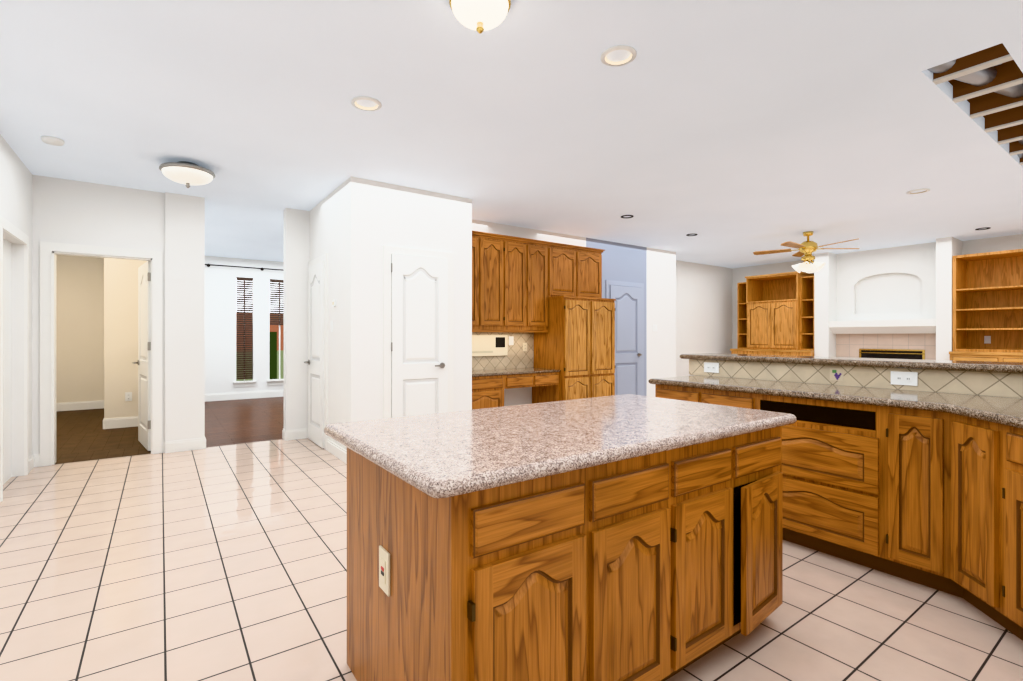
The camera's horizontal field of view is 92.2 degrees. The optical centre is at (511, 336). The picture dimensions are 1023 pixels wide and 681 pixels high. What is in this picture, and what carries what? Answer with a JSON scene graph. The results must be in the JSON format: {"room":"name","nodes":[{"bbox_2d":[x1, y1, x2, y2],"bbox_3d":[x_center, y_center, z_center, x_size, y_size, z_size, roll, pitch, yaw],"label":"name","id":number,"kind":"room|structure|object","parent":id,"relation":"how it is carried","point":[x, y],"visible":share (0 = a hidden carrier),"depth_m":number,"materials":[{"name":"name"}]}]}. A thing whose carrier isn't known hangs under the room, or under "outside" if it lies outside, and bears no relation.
{"room":"kitchen","nodes":[
{"label":"kitchen","id":0,"kind":"room"},
{"bbox_2d":[54,397,283,464],"bbox_3d":[-4.526,1.280,7.654,5.720,0.060,4.720,0,0,-35],"label":"floor","id":1,"kind":"structure","parent":0,"point":[82,435],"depth_m":6.54,"materials":[{"name":"brown wood"}]},
{"bbox_2d":[0,438,1022,680],"bbox_3d":[2.921,1.280,4.171,11.840,0.060,9.600,0,0,-35],"label":"floor","id":2,"kind":"structure","parent":0,"point":[224,563],"depth_m":2.38,"materials":[{"name":"beige tile"}]},
{"bbox_2d":[472,376,507,409],"bbox_3d":[-0.493,0.865,6.158,0.591,0.771,0.598,0,0,-35],"label":"base cabinet","id":3,"kind":"object","parent":2,"relation":"on","point":[487,391],"depth_m":5.95,"materials":[{"name":"brown wood"}]},
{"bbox_2d":[472,368,559,375],"bbox_3d":[-0.121,0.462,6.416,1.494,0.035,0.607,0,0,-35],"label":"countertop","id":4,"kind":"structure","parent":3,"relation":"on","point":[475,371],"depth_m":6.44,"materials":[{"name":"beige stone"}]},
{"bbox_2d":[508,372,535,388],"bbox_3d":[-0.067,0.565,6.462,0.455,0.171,0.598,0,0,-35],"label":"drawer","id":5,"kind":"object","parent":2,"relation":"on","point":[515,379],"depth_m":6.24,"materials":[{"name":"brown wood"}]},
{"bbox_2d":[536,372,558,387],"bbox_3d":[0.302,0.565,6.725,0.450,0.171,0.598,0,0,-35],"label":"drawer","id":6,"kind":"object","parent":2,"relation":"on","point":[543,379],"depth_m":6.50,"materials":[{"name":"brown wood"}]},
{"bbox_2d":[347,422,794,680],"bbox_3d":[0.285,0.812,1.987,1.630,0.874,0.896,0,0,-35],"label":"kitchen island","id":7,"kind":"object","parent":2,"relation":"on","point":[627,537],"depth_m":1.51,"materials":[{"name":"brown wood"}]},
{"bbox_2d":[324,394,796,505],"bbox_3d":[0.257,0.354,1.995,1.732,0.042,0.948,0,0,-35],"label":"island countertop","id":8,"kind":"structure","parent":7,"relation":"on","point":[435,456],"depth_m":1.66,"materials":[{"name":"beige stone"}]},
{"bbox_2d":[534,296,615,400],"bbox_3d":[0.915,0.352,7.117,1.005,1.795,0.671,0,0,-35],"label":"tall cabinet","id":9,"kind":"object","parent":2,"relation":"on","point":[575,344],"visible":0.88,"depth_m":6.81,"materials":[{"name":"brown wood"}]},
{"bbox_2d":[730,271,813,355],"bbox_3d":[5.411,0.000,10.029,0.737,2.500,1.595,0,0,-35],"label":"built-in cabinet","id":10,"kind":"object","parent":2,"relation":"on","point":[775,314],"visible":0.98,"depth_m":9.88,"materials":[{"name":"brown wood"}]},
{"bbox_2d":[648,353,1022,639],"bbox_3d":[2.009,0.699,2.495,1.829,1.102,3.389,0,0,-35],"label":"bar","id":11,"kind":"object","parent":2,"relation":"on","point":[910,469],"visible":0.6,"depth_m":2.56,"materials":[{"name":"brown wood"}]},
{"bbox_2d":[949,249,1022,362],"bbox_3d":[7.495,0.000,7.081,0.767,2.500,1.665,0,0,-35],"label":"built-in bookcase","id":12,"kind":"object","parent":2,"relation":"on","point":[987,306],"visible":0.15,"depth_m":7.62,"materials":[{"name":"brown wood"}]},
{"bbox_2d":[0,134,1022,484],"bbox_3d":[1.137,-0.150,5.724,12.940,2.800,14.440,0,0,-35],"label":"wall","id":13,"kind":"structure","parent":0,"point":[350,226],"depth_m":5.45,"materials":[{"name":"white paint"}]},
{"bbox_2d":[0,215,28,501],"bbox_3d":[-4.130,0.168,4.086,0.022,2.165,1.020,0,0,-36],"label":"door frame","id":14,"kind":"structure","parent":13,"relation":"attached to","point":[5,225],"depth_m":4.43,"materials":[{"name":"white wood"}]},
{"bbox_2d":[56,400,103,410],"bbox_3d":[-7.565,1.180,8.230,1.440,0.140,0.015,0,0,-36],"label":"baseboard","id":15,"kind":"structure","parent":13,"relation":"attached to","point":[66,406],"depth_m":8.38,"materials":[{"name":"white wood"}]},
{"bbox_2d":[40,241,161,465],"bbox_3d":[-4.182,0.168,5.061,0.960,2.165,0.142,0,0,-36],"label":"door frame","id":16,"kind":"structure","parent":13,"relation":"attached to","point":[49,251],"depth_m":4.83,"materials":[{"name":"white wood"}]},
{"bbox_2d":[105,416,137,428],"bbox_3d":[-5.274,1.180,6.792,0.500,0.140,0.015,0,0,-36],"label":"baseboard","id":17,"kind":"structure","parent":13,"relation":"attached to","point":[122,422],"depth_m":6.74,"materials":[{"name":"white wood"}]},
{"bbox_2d":[125,392,131,400],"bbox_3d":[-5.284,0.830,6.788,0.075,0.120,0.009,0,0,-36],"label":"outlet","id":18,"kind":"object","parent":13,"relation":"attached to","point":[128,396],"depth_m":6.79,"materials":[{"name":"white plastic"}]},
{"bbox_2d":[132,261,150,450],"bbox_3d":[-4.198,0.210,5.590,0.196,2.060,0.783,0,0,-35],"label":"door","id":19,"kind":"structure","parent":13,"relation":"in","point":[143,362],"depth_m":5.53,"materials":[{"name":"white painted wood"},{"name":"brushed nickel"}]},
{"bbox_2d":[205,390,283,401],"bbox_3d":[-4.952,1.180,10.094,3.340,0.140,0.015,0,0,-36],"label":"baseboard","id":20,"kind":"structure","parent":13,"relation":"attached to","point":[273,393],"depth_m":9.81,"materials":[{"name":"white wood"}]},
{"bbox_2d":[205,264,283,270],"bbox_3d":[-4.989,-1.370,10.007,2.900,0.060,0.112,0,0,-35],"label":"curtain rod","id":21,"kind":"object","parent":13,"relation":"attached to","point":[208,265],"visible":0.58,"depth_m":9.72,"materials":[{"name":"grey metal"}]},
{"bbox_2d":[233,277,283,386],"bbox_3d":[-5.048,-0.090,10.040,1.100,2.180,0.130,0,0,-35],"label":"window","id":22,"kind":"structure","parent":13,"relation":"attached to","point":[276,302],"depth_m":9.88,"materials":[{"name":"white"}]},
{"bbox_2d":[284,428,307,439],"bbox_3d":[-2.608,1.190,5.993,0.285,0.120,0.015,0,0,-36],"label":"baseboard","id":23,"kind":"structure","parent":13,"relation":"attached to","point":[294,434],"depth_m":5.98,"materials":[{"name":"white wood"}]},
{"bbox_2d":[304,261,323,447],"bbox_3d":[-2.297,0.203,5.713,0.097,2.075,0.660,0,0,-35],"label":"door","id":24,"kind":"structure","parent":13,"relation":"in","point":[315,361],"depth_m":5.67,"materials":[{"name":"white wood"}]},
{"bbox_2d":[308,253,327,449],"bbox_3d":[-2.264,0.168,5.737,0.022,2.165,0.820,0,0,-36],"label":"door frame","id":25,"kind":"structure","parent":13,"relation":"attached to","point":[324,257],"depth_m":5.43,"materials":[{"name":"white wood"}]},
{"bbox_2d":[327,439,346,463],"bbox_3d":[-1.788,1.190,5.075,0.015,0.120,0.810,0,0,-36],"label":"baseboard","id":26,"kind":"structure","parent":13,"relation":"attached to","point":[337,451],"depth_m":5.08,"materials":[{"name":"white wood"}]},
{"bbox_2d":[383,245,452,417],"bbox_3d":[-0.962,0.168,5.171,0.790,2.165,0.022,0,0,-36],"label":"door frame","id":27,"kind":"structure","parent":13,"relation":"attached to","point":[387,250],"depth_m":4.97,"materials":[{"name":"white wood"}]},
{"bbox_2d":[391,254,447,417],"bbox_3d":[-0.941,0.203,5.136,0.638,2.075,0.097,0,0,-35],"label":"pantry door","id":28,"kind":"structure","parent":13,"relation":"in","point":[419,335],"depth_m":5.14,"materials":[{"name":"white wood"}]},
{"bbox_2d":[472,231,483,330],"bbox_3d":[-0.626,-0.680,6.216,0.440,1.179,0.348,0,0,-35],"label":"upper cabinet","id":29,"kind":"object","parent":13,"relation":"attached to","point":[477,240],"depth_m":6.15,"materials":[{"name":"brown wood"}]},
{"bbox_2d":[484,235,507,330],"bbox_3d":[-0.349,-0.680,6.414,0.508,1.179,0.348,0,0,-35],"label":"upper cabinet","id":30,"kind":"object","parent":13,"relation":"attached to","point":[495,246],"depth_m":6.31,"materials":[{"name":"brown wood"}]},
{"bbox_2d":[508,239,531,330],"bbox_3d":[-0.044,-0.680,6.631,0.508,1.179,0.348,0,0,-35],"label":"upper cabinet","id":31,"kind":"object","parent":13,"relation":"attached to","point":[517,282],"depth_m":6.54,"materials":[{"name":"brown wood"}]},
{"bbox_2d":[532,243,551,330],"bbox_3d":[0.233,-0.680,6.829,0.441,1.179,0.348,0,0,-35],"label":"upper cabinet","id":32,"kind":"object","parent":13,"relation":"attached to","point":[541,252],"depth_m":6.74,"materials":[{"name":"brown wood"}]},
{"bbox_2d":[552,243,579,296],"bbox_3d":[0.660,-0.909,7.133,0.589,0.720,0.348,0,0,-35],"label":"upper cabinet","id":33,"kind":"object","parent":13,"relation":"attached to","point":[565,260],"depth_m":7.00,"materials":[{"name":"brown wood"}]},
{"bbox_2d":[580,247,602,297],"bbox_3d":[1.031,-0.909,7.398,0.590,0.720,0.348,0,0,-35],"label":"upper cabinet","id":34,"kind":"object","parent":13,"relation":"attached to","point":[590,261],"depth_m":7.29,"materials":[{"name":"brown wood"}]},
{"bbox_2d":[606,280,643,395],"bbox_3d":[1.903,0.168,8.223,0.920,2.165,0.022,0,0,-36],"label":"door frame","id":35,"kind":"structure","parent":13,"relation":"attached to","point":[608,282],"depth_m":8.46,"materials":[{"name":"white wood"}]},
{"bbox_2d":[610,285,641,394],"bbox_3d":[1.928,0.203,8.189,0.760,2.075,0.097,0,0,-35],"label":"door","id":36,"kind":"structure","parent":13,"relation":"in","point":[628,340],"depth_m":8.23,"materials":[{"name":"grey wood"}]},
{"bbox_2d":[0,0,1022,267],"bbox_3d":[1.149,-1.700,5.794,13.000,0.300,14.500,0,0,-35],"label":"ceiling","id":37,"kind":"structure","parent":0,"point":[734,132],"depth_m":3.40,"materials":[{"name":"white paint"}]},
{"bbox_2d":[41,136,64,145],"bbox_3d":[-3.605,-1.533,3.865,0.140,0.034,0.140,0,0,-35],"label":"smoke detector","id":38,"kind":"object","parent":37,"relation":"attached to","point":[51,140],"visible":0.98,"depth_m":3.84,"materials":[{"name":"white plastic"}]},
{"bbox_2d":[159,161,214,187],"bbox_3d":[-2.915,-1.442,4.431,0.426,0.215,0.426,0,0,-35],"label":"light","id":39,"kind":"object","parent":37,"relation":"attached to","point":[188,174],"visible":1,"depth_m":4.32,"materials":[{"name":"white glass"}]},
{"bbox_2d":[351,96,381,110],"bbox_3d":[-0.964,-1.587,3.268,0.194,0.095,0.194,0,0,-42],"label":"recessed light","id":40,"kind":"object","parent":37,"relation":"in","point":[353,101],"depth_m":3.25,"materials":[{"name":"white plastic"}]},
{"bbox_2d":[449,0,510,33],"bbox_3d":[-0.143,-1.462,2.232,0.281,0.176,0.281,0,0,-35],"label":"ceiling light","id":41,"kind":"object","parent":37,"relation":"attached to","point":[479,16],"visible":1,"depth_m":2.19,"materials":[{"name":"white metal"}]},
{"bbox_2d":[600,45,636,66],"bbox_3d":[0.589,-1.587,2.713,0.194,0.095,0.194,0,0,-42],"label":"recessed light","id":42,"kind":"object","parent":37,"relation":"in","point":[631,58],"depth_m":2.70,"materials":[{"name":"white plastic"}]},
{"bbox_2d":[753,231,859,272],"bbox_3d":[4.362,-1.250,7.270,1.366,0.599,1.428,0,0,-35],"label":"ceiling fan","id":43,"kind":"object","parent":37,"relation":"hanging from","point":[807,248],"visible":1,"depth_m":7.25,"materials":[{"name":"gold metal"}]},
{"bbox_2d":[907,188,929,193],"bbox_3d":[4.332,-1.587,5.240,0.194,0.095,0.194,0,0,-42],"label":"recessed light","id":44,"kind":"object","parent":37,"relation":"in","point":[927,189],"depth_m":5.23,"materials":[{"name":"white plastic"}]},
{"bbox_2d":[814,237,962,359],"bbox_3d":[6.487,-0.150,8.600,0.650,2.800,1.970,0,0,-35],"label":"fireplace","id":45,"kind":"object","parent":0,"point":[892,303],"depth_m":8.60,"materials":[{"name":"white paint"}]},
{"label":"outside","id":46,"kind":"structure","parent":0,"visible":0},
{"bbox_2d":[236,279,283,380],"bbox_3d":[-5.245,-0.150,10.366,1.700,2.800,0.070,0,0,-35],"label":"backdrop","id":47,"kind":"structure","parent":46,"point":[274,351],"depth_m":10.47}
]}

